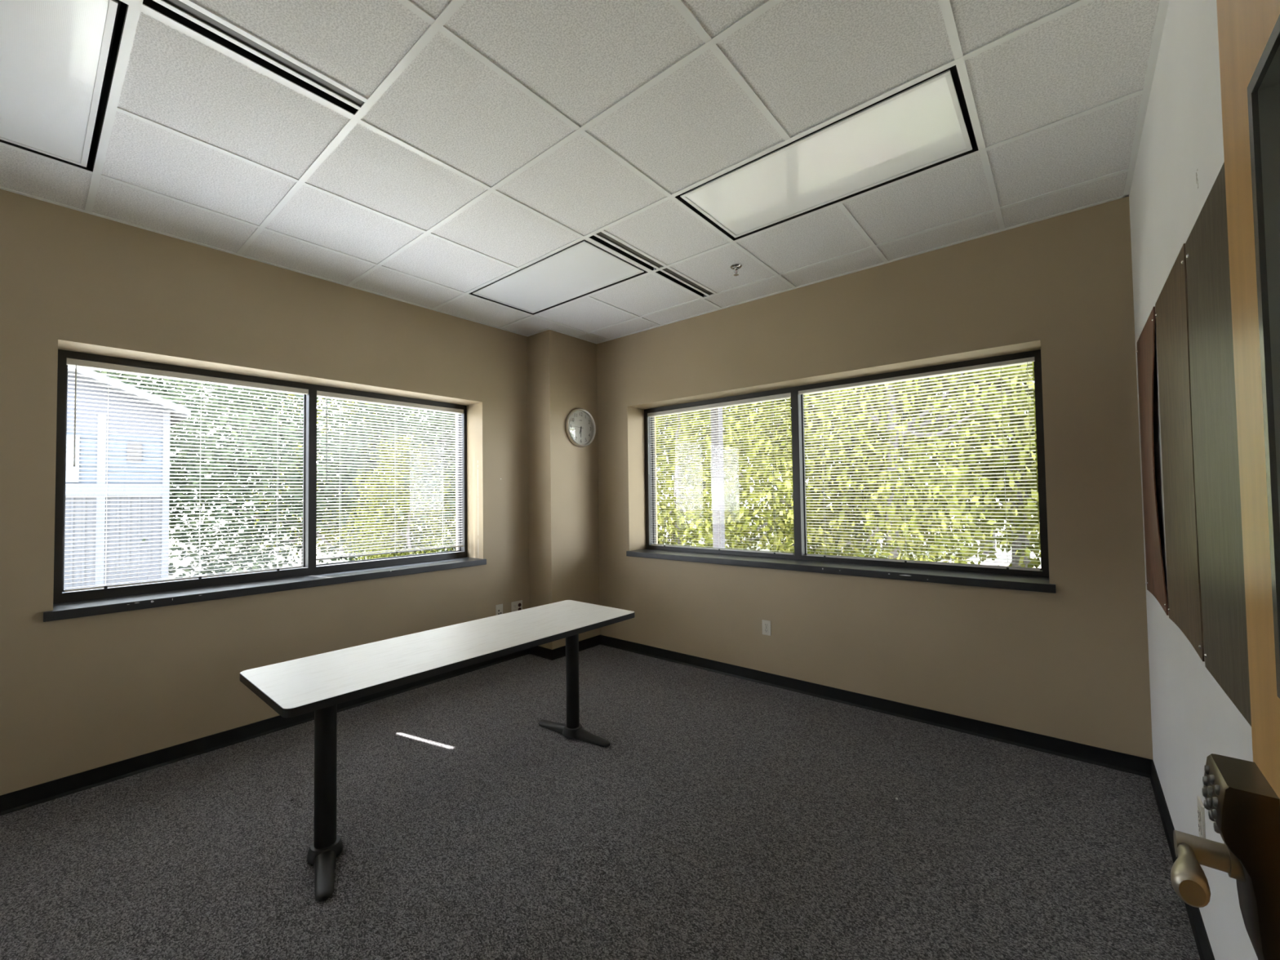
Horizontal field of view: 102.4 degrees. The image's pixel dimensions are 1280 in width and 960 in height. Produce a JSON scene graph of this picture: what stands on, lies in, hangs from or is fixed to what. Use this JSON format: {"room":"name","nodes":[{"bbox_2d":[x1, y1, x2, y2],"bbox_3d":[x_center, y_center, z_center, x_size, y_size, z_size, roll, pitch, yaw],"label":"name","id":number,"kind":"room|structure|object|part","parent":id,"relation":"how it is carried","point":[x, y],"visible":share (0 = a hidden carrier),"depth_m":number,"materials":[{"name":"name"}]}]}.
{"room":"office room","nodes":[
{"label":"office room","id":0,"kind":"room"},
{"bbox_2d":[0,188,529,795],"bbox_3d":[-2.066,0.045,3.736,0.420,3.200,4.810,-2,-2,40],"label":"wall","id":1,"kind":"structure","parent":0,"point":[78,695],"depth_m":2.85,"materials":[{"name":"beige paint"}]},
{"bbox_2d":[43,349,486,622],"bbox_3d":[-2.201,0.013,3.496,0.381,1.359,2.409,-2,-2,40],"label":"window","id":2,"kind":"structure","parent":1,"relation":"in","point":[82,603],"depth_m":3.23,"materials":[{"name":"brown metal"}]},
{"bbox_2d":[64,358,308,591],"bbox_3d":[-2.641,-0.020,3.111,0.043,1.224,1.115,-2,-2,40],"label":"window blind","id":3,"kind":"object","parent":2,"relation":"attached to","point":[80,363],"visible":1,"depth_m":3.02,"materials":[{"name":"white plastic"}]},
{"bbox_3d":[-2.902,-0.011,2.804,0.032,1.195,0.012,-2,-2,40],"label":"ladder cord","id":4,"kind":"part","parent":3,"relation":"part of","materials":[{"name":"white fabric"}]},
{"bbox_3d":[-2.643,0.583,3.089,0.023,0.011,1.083,-2,-2,40],"label":"rail","id":5,"kind":"part","parent":3,"relation":"part of","materials":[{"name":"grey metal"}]},
{"bbox_3d":[-2.651,-0.005,3.106,0.032,1.195,0.012,-2,-2,40],"label":"ladder cord","id":6,"kind":"part","parent":3,"relation":"part of","materials":[{"name":"white fabric"}]},
{"bbox_3d":[-2.397,0.000,3.410,0.032,1.195,0.012,-2,-2,40],"label":"ladder cord","id":7,"kind":"part","parent":3,"relation":"part of","materials":[{"name":"white fabric"}]},
{"bbox_3d":[-2.312,-0.490,3.507,0.010,0.213,0.010,0,-2,-28],"label":"pull cord","id":8,"kind":"part","parent":3,"relation":"part of","materials":[{"name":"grey plastic"}]},
{"bbox_3d":[-2.150,0.668,3.442,0.270,0.046,2.409,-2,-2,40],"label":"sill","id":9,"kind":"part","parent":2,"relation":"part of","materials":[{"name":"grey paint"}]},
{"bbox_2d":[315,391,463,560],"bbox_3d":[-1.889,-0.024,4.015,0.043,1.185,1.132,-2,-2,40],"label":"window blind","id":10,"kind":"object","parent":2,"relation":"attached to","point":[340,397],"visible":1,"depth_m":3.95,"materials":[{"name":"white plastic"}]},
{"bbox_3d":[-2.154,-0.015,3.703,0.032,1.156,0.012,-2,-2,40],"label":"ladder cord","id":11,"kind":"part","parent":10,"relation":"part of","materials":[{"name":"white fabric"}]},
{"bbox_3d":[-1.884,0.560,4.001,0.023,0.011,1.120,-2,-2,40],"label":"rail","id":12,"kind":"part","parent":10,"relation":"part of","materials":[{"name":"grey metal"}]},
{"bbox_3d":[-1.646,-0.005,4.312,0.032,1.156,0.012,-2,-2,40],"label":"ladder cord","id":13,"kind":"part","parent":10,"relation":"part of","materials":[{"name":"white fabric"}]},
{"bbox_2d":[0,648,529,815],"bbox_3d":[-2.162,1.489,3.212,0.016,0.085,3.680,-2,-2,40],"label":"baseboard","id":14,"kind":"structure","parent":1,"relation":"attached to","point":[28,797],"depth_m":2.79,"materials":[{"name":"black plastic"}]},
{"bbox_2d":[495,604,502,615],"bbox_3d":[-1.199,1.120,4.393,0.008,0.115,0.070,-2,-2,40],"label":"wall outlet","id":15,"kind":"object","parent":1,"relation":"attached to","point":[499,608],"visible":0.88,"depth_m":4.39,"materials":[{"name":"beige plastic"}]},
{"bbox_2d":[511,600,522,612],"bbox_3d":[-1.082,1.124,4.532,0.010,0.115,0.116,-2,-2,40],"label":"wall outlet","id":16,"kind":"object","parent":1,"relation":"attached to","point":[517,605],"visible":0.78,"depth_m":4.53,"materials":[{"name":"beige plastic"}]},
{"bbox_2d":[527,329,599,649],"bbox_3d":[-0.706,0.006,4.803,0.306,3.100,0.590,-2,-2,40],"label":"wall column","id":17,"kind":"structure","parent":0,"point":[563,476],"depth_m":4.63,"materials":[{"name":"beige paint"}]},
{"bbox_2d":[529,635,599,660],"bbox_3d":[-0.683,1.512,4.748,0.322,0.085,0.606,-2,-2,40],"label":"baseboard","id":18,"kind":"structure","parent":17,"relation":"attached to","point":[538,651],"depth_m":4.54,"materials":[{"name":"black plastic"}]},
{"bbox_2d":[565,408,595,447],"bbox_3d":[-0.543,-0.482,4.750,0.041,0.356,0.356,-2,-2,40],"label":"wall clock","id":19,"kind":"object","parent":17,"relation":"attached to","point":[580,427],"visible":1,"depth_m":4.75,"materials":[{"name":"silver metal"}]},
{"bbox_2d":[0,0,1168,343],"bbox_3d":[-0.475,-1.508,1.656,5.616,0.202,6.010,-2,-2,40],"label":"ceiling","id":20,"kind":"structure","parent":0,"point":[490,140],"depth_m":2.08,"materials":[{"name":"tile"}]},
{"bbox_2d":[0,0,128,172],"bbox_3d":[-2.152,-1.445,1.675,1.194,0.119,0.585,-2,-2,40],"label":"ceiling light","id":21,"kind":"object","parent":20,"relation":"attached to","point":[58,58],"visible":1,"depth_m":1.76,"materials":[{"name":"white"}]},
{"bbox_2d":[142,0,367,115],"bbox_3d":[-1.235,-1.424,1.704,0.128,0.056,0.585,-2,-2,40],"label":"ceiling vent","id":22,"kind":"object","parent":20,"relation":"in","point":[188,15],"visible":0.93,"depth_m":1.68,"materials":[{"name":"white metal"}]},
{"bbox_2d":[469,239,648,315],"bbox_3d":[-0.591,-1.413,3.548,1.194,0.119,0.585,-2,-2,40],"label":"ceiling light","id":23,"kind":"object","parent":20,"relation":"attached to","point":[582,268],"visible":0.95,"depth_m":3.49,"materials":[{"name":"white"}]},
{"bbox_2d":[587,230,666,271],"bbox_3d":[-0.064,-1.400,3.108,0.128,0.056,0.585,-2,-2,40],"label":"ceiling vent","id":24,"kind":"object","parent":20,"relation":"in","point":[604,238],"visible":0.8,"depth_m":3.09,"materials":[{"name":"white metal"}]},
{"bbox_2d":[653,266,716,297],"bbox_3d":[0.326,-1.392,3.577,0.128,0.056,0.585,-2,-2,40],"label":"ceiling vent","id":25,"kind":"object","parent":20,"relation":"in","point":[669,273],"visible":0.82,"depth_m":3.56,"materials":[{"name":"white metal"}]},
{"bbox_3d":[0.344,-1.371,3.562,0.039,0.007,0.585,-2,-2,40],"label":"pattern blade","id":26,"kind":"part","parent":25,"relation":"part of","materials":[{"name":"grey metal"}]},
{"bbox_2d":[730,263,742,275],"bbox_3d":[0.621,-1.351,3.323,0.074,0.058,0.074,-2,-2,40],"label":"sprinkler","id":27,"kind":"object","parent":20,"relation":"attached to","point":[735,267],"visible":1,"depth_m":3.31,"materials":[{"name":"silver metal"}]},
{"bbox_2d":[675,65,978,240],"bbox_3d":[0.814,-1.468,2.378,1.194,0.119,0.585,-2,-2,40],"label":"ceiling light","id":28,"kind":"object","parent":20,"relation":"attached to","point":[926,124],"visible":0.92,"depth_m":2.28,"materials":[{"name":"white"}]},
{"bbox_2d":[0,644,1199,959],"bbox_3d":[-0.431,1.509,1.569,5.616,0.100,6.010,-2,-2,40],"label":"floor","id":29,"kind":"structure","parent":0,"point":[722,816],"depth_m":2.08,"materials":[{"name":"grey carpet"}]},
{"bbox_2d":[240,600,635,901],"bbox_3d":[-0.817,1.135,2.555,0.602,0.716,1.776,-2,-2,40],"label":"table","id":30,"kind":"object","parent":29,"relation":"on","point":[317,683],"visible":1,"depth_m":2.18,"materials":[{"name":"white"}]},
{"bbox_2d":[596,195,1152,759],"bbox_3d":[1.099,0.006,3.957,4.162,3.200,0.420,-2,-2,40],"label":"wall","id":31,"kind":"structure","parent":0,"point":[1071,664],"depth_m":3.07,"materials":[{"name":"beige paint"}]},
{"bbox_2d":[761,619,770,635],"bbox_3d":[0.933,1.090,3.798,0.068,0.108,0.009,-2,-2,40],"label":"wall outlet","id":32,"kind":"object","parent":31,"relation":"attached to","point":[766,624],"visible":1,"depth_m":3.79,"materials":[{"name":"beige plastic"}]},
{"bbox_2d":[626,349,1056,593],"bbox_3d":[1.148,-0.034,3.851,3.022,1.362,0.381,-2,-2,40],"label":"window","id":33,"kind":"structure","parent":31,"relation":"in","point":[997,578],"depth_m":3.62,"materials":[{"name":"brown metal"}]},
{"bbox_2d":[647,392,794,555],"bbox_3d":[0.629,-0.028,4.402,1.416,1.248,0.043,-2,-2,40],"label":"window blind","id":34,"kind":"object","parent":33,"relation":"attached to","point":[783,396],"visible":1,"depth_m":4.35,"materials":[{"name":"white plastic"}]},
{"bbox_3d":[0.225,0.002,4.744,0.012,1.219,0.032,-2,-2,40],"label":"ladder cord","id":35,"kind":"part","parent":34,"relation":"part of","materials":[{"name":"white fabric"}]},
{"bbox_3d":[0.669,-0.015,4.374,0.012,1.219,0.032,-2,-2,40],"label":"ladder cord","id":36,"kind":"part","parent":34,"relation":"part of","materials":[{"name":"white fabric"}]},
{"bbox_3d":[0.642,0.587,4.387,1.387,0.011,0.023,-2,-2,40],"label":"rail","id":37,"kind":"part","parent":34,"relation":"part of","materials":[{"name":"grey metal"}]},
{"bbox_3d":[1.053,-0.029,4.055,0.012,1.219,0.032,-2,-2,40],"label":"ladder cord","id":38,"kind":"part","parent":34,"relation":"part of","materials":[{"name":"white fabric"}]},
{"bbox_3d":[1.123,0.623,3.790,3.022,0.046,0.270,-2,-2,40],"label":"sill","id":39,"kind":"part","parent":33,"relation":"part of","materials":[{"name":"grey paint"}]},
{"bbox_2d":[798,356,1039,571],"bbox_3d":[1.770,-0.078,3.454,1.429,1.260,0.040,-2,-2,40],"label":"window blind","id":40,"kind":"object","parent":33,"relation":"attached to","point":[1027,361],"visible":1,"depth_m":3.37,"materials":[{"name":"white plastic"}]},
{"bbox_3d":[1.354,-0.047,3.804,0.012,1.231,0.032,-2,-2,40],"label":"ladder cord","id":41,"kind":"part","parent":40,"relation":"part of","materials":[{"name":"white fabric"}]},
{"bbox_3d":[1.770,-0.063,3.458,0.012,1.231,0.032,-2,-2,40],"label":"ladder cord","id":42,"kind":"part","parent":40,"relation":"part of","materials":[{"name":"white fabric"}]},
{"bbox_3d":[1.790,0.543,3.432,1.386,0.011,0.023,-2,-2,40],"label":"rail","id":43,"kind":"part","parent":40,"relation":"part of","materials":[{"name":"grey metal"}]},
{"bbox_3d":[2.196,-0.079,3.103,0.012,1.231,0.032,-2,-2,40],"label":"ladder cord","id":44,"kind":"part","parent":40,"relation":"part of","materials":[{"name":"white fabric"}]},
{"bbox_3d":[2.279,-0.416,3.016,0.010,0.565,0.010,0,-2,-28],"label":"pull cord","id":45,"kind":"part","parent":40,"relation":"part of","materials":[{"name":"grey plastic"}]},
{"bbox_2d":[600,635,1151,777],"bbox_3d":[1.052,1.457,3.688,3.736,0.085,0.016,-2,-2,40],"label":"baseboard","id":46,"kind":"structure","parent":31,"relation":"attached to","point":[1122,762],"depth_m":3.15,"materials":[{"name":"black plastic"}]},
{"bbox_2d":[1128,0,1257,959],"bbox_3d":[1.292,-0.082,1.032,0.120,3.200,3.830,-2,-2,40],"label":"wall","id":47,"kind":"structure","parent":0,"point":[1180,157],"depth_m":1.59,"materials":[{"name":"white paint"}]},
{"bbox_2d":[1136,306,1168,615],"bbox_3d":[2.178,-0.073,2.207,0.020,1.175,0.640,-2,-2,40],"label":"board","id":48,"kind":"object","parent":47,"relation":"attached to","point":[1156,585],"visible":1,"depth_m":2.17,"materials":[{"name":"brown metal"}]},
{"bbox_2d":[1155,243,1204,662],"bbox_3d":[1.737,-0.080,1.669,0.008,1.170,0.644,-2,-2,40],"label":"board","id":49,"kind":"object","parent":47,"relation":"attached to","point":[1184,585],"visible":1,"depth_m":1.61,"materials":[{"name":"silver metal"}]},
{"bbox_2d":[1149,760,1214,959],"bbox_3d":[1.299,1.378,1.079,0.016,0.085,3.710,-2,-2,40],"label":"baseboard","id":50,"kind":"structure","parent":47,"relation":"attached to","point":[1202,940],"depth_m":1.94,"materials":[{"name":"black plastic"}]},
{"bbox_2d":[1196,795,1205,838],"bbox_3d":[1.658,1.008,1.522,0.009,0.115,0.070,-2,-2,40],"label":"wall outlet","id":51,"kind":"object","parent":47,"relation":"attached to","point":[1201,811],"visible":0.91,"depth_m":1.51,"materials":[{"name":"beige plastic"}]},
{"bbox_2d":[1197,806,1200,821],"bbox_3d":[1.656,0.988,1.524,0.002,0.028,0.033,-2,-2,40],"label":"socket","id":52,"kind":"object","parent":51,"relation":"attached to","point":[1198,807],"depth_m":1.52,"materials":[{"name":"white plastic"}]},
{"bbox_2d":[1198,820,1201,835],"bbox_3d":[1.656,1.028,1.523,0.002,0.028,0.033,-2,-2,40],"label":"socket","id":53,"kind":"object","parent":51,"relation":"attached to","point":[1199,821],"depth_m":1.52,"materials":[{"name":"white plastic"}]},
{"bbox_2d":[1186,162,1251,726],"bbox_3d":[1.320,-0.081,1.168,0.008,1.165,0.635,-2,-2,40],"label":"board","id":54,"kind":"object","parent":47,"relation":"attached to","point":[1212,380],"visible":0.59,"depth_m":1.20,"materials":[{"name":"silver metal"}]},
{"bbox_3d":[-1.674,-0.048,0.723,4.042,3.200,0.680,-2,-2,40],"label":"wall","id":55,"kind":"structure","parent":0,"visible":0},
{"bbox_2d":[1170,0,1279,959],"bbox_3d":[0.334,0.337,0.176,0.139,2.118,1.060,-2,-2,40],"label":"door","id":56,"kind":"structure","parent":55,"relation":"in","point":[1242,797],"depth_m":0.52,"materials":[{"name":"brown wood"}]},
{"bbox_3d":[0.583,0.399,0.525,0.143,0.048,0.057,1,-2,-43],"label":"lever handle","id":57,"kind":"part","parent":56,"relation":"part of","materials":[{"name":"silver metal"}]},
{"bbox_3d":[0.367,-0.095,0.177,0.053,0.586,0.779,-2,-2,40],"label":"window lite frame","id":58,"kind":"part","parent":56,"relation":"part of","materials":[{"name":"brown wood"}]},
{"label":"outside","id":59,"kind":"structure","parent":0,"visible":0},
{"bbox_2d":[168,505,1040,579],"bbox_3d":[5.975,2.100,12.225,120.000,0.350,100.000,-2,-2,40],"label":"ground","id":60,"kind":"structure","parent":59,"point":[280,557],"depth_m":14.65,"materials":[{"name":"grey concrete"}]},
{"bbox_2d":[63,364,191,590],"bbox_3d":[-13.207,-0.423,7.948,6.550,5.000,8.506,-2,-2,40],"label":"building","id":61,"kind":"structure","parent":60,"relation":"on","point":[102,534],"depth_m":8.63,"materials":[{"name":"grey"}]},
{"bbox_2d":[65,434,79,482],"bbox_3d":[-9.158,-0.345,8.188,0.040,0.760,0.320,-2,-2,40],"label":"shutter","id":62,"kind":"object","parent":61,"relation":"hanging from","point":[67,437],"depth_m":8.24,"materials":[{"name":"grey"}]},
{"bbox_2d":[88,367,295,559],"bbox_3d":[-14.686,-2.092,14.057,8.555,11.148,8.497,-1,-2,16],"label":"tree","id":63,"kind":"object","parent":60,"relation":"on","point":[185,526],"visible":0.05,"depth_m":14.47,"materials":[{"name":"green plant"}]},
{"bbox_2d":[112,375,455,577],"bbox_3d":[-7.609,-1.113,11.819,6.337,8.257,6.294,-1,-2,-9],"label":"tree","id":64,"kind":"object","parent":60,"relation":"on","point":[262,513],"visible":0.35,"depth_m":10.65,"materials":[{"name":"green plant"}]},
{"bbox_2d":[199,391,453,555],"bbox_3d":[-9.968,-2.102,17.711,8.288,11.817,8.436,-2,-2,22],"label":"tree","id":65,"kind":"object","parent":60,"relation":"on","point":[323,533],"visible":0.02,"depth_m":16.54,"materials":[{"name":"green plant"}]},
{"bbox_2d":[316,401,456,560],"bbox_3d":[-4.197,-0.816,12.494,5.665,7.432,5.703,-2,-2,29],"label":"tree","id":66,"kind":"object","parent":60,"relation":"on","point":[451,496],"visible":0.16,"depth_m":10.99,"materials":[{"name":"green plant"}]},
{"bbox_2d":[335,421,456,560],"bbox_3d":[-4.801,0.649,10.630,2.664,3.798,2.712,0,-2,-29],"label":"tree","id":67,"kind":"object","parent":60,"relation":"on","point":[382,527],"visible":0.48,"depth_m":10.38,"materials":[{"name":"green plant"}]},
{"bbox_2d":[394,409,455,545],"bbox_3d":[-3.958,-1.371,16.057,6.923,9.083,6.971,0,-2,-23],"label":"tree","id":68,"kind":"object","parent":60,"relation":"on","point":[415,410],"visible":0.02,"depth_m":14.22,"materials":[{"name":"green plant"}]},
{"bbox_2d":[656,403,775,542],"bbox_3d":[1.381,-3.930,19.621,8.872,15.607,8.812,-2,-2,32],"label":"tree","id":69,"kind":"object","parent":60,"relation":"on","point":[730,410],"visible":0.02,"depth_m":18.23,"materials":[{"name":"green plant"}]},
{"bbox_2d":[710,406,724,548],"bbox_3d":[0.955,-0.896,6.428,0.180,5.450,0.180,-2,-2,40],"label":"pole","id":70,"kind":"object","parent":60,"relation":"on","point":[717,497],"visible":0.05,"depth_m":6.36,"materials":[{"name":"grey paint"}]},
{"bbox_2d":[655,400,791,551],"bbox_3d":[0.984,-2.646,13.725,6.628,12.535,6.512,-1,-2,13],"label":"tree","id":71,"kind":"object","parent":60,"relation":"on","point":[672,510],"visible":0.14,"depth_m":12.95,"materials":[{"name":"green plant"}]},
{"bbox_2d":[655,380,960,558],"bbox_3d":[3.360,-2.328,11.030,6.026,11.395,5.920,0,-2,-18],"label":"tree","id":72,"kind":"object","parent":60,"relation":"on","point":[779,524],"visible":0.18,"depth_m":10.25,"materials":[{"name":"green plant"}]},
{"bbox_2d":[706,386,972,550],"bbox_3d":[5.994,-3.630,17.009,8.182,14.492,8.238,-1,-2,17],"label":"tree","id":73,"kind":"object","parent":60,"relation":"on","point":[852,440],"visible":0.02,"depth_m":15.90,"materials":[{"name":"green plant"}]},
{"bbox_2d":[737,361,1037,564],"bbox_3d":[4.084,-2.345,8.838,5.644,9.286,5.211,-1,-2,-9],"label":"tree","id":74,"kind":"object","parent":60,"relation":"on","point":[913,511],"visible":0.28,"depth_m":7.82,"materials":[{"name":"green plant"}]},
{"bbox_2d":[823,364,1040,568],"bbox_3d":[6.891,-3.625,9.183,7.305,12.018,6.743,-2,-2,22],"label":"tree","id":75,"kind":"object","parent":60,"relation":"on","point":[1015,537],"visible":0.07,"depth_m":8.53,"materials":[{"name":"green plant"}]},
{"bbox_2d":[849,371,1040,554],"bbox_3d":[8.961,-5.016,13.985,8.582,15.295,9.297,0,-2,-37],"label":"tree","id":76,"kind":"object","parent":60,"relation":"on","point":[951,442],"visible":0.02,"depth_m":13.13,"materials":[{"name":"green plant"}]},
{"bbox_2d":[973,364,1039,559],"bbox_3d":[7.772,-2.299,6.774,5.724,10.826,5.624,-2,-2,44],"label":"tree","id":77,"kind":"object","parent":60,"relation":"on","point":[1027,555],"visible":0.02,"depth_m":8.15,"materials":[{"name":"green plant"}]}
]}

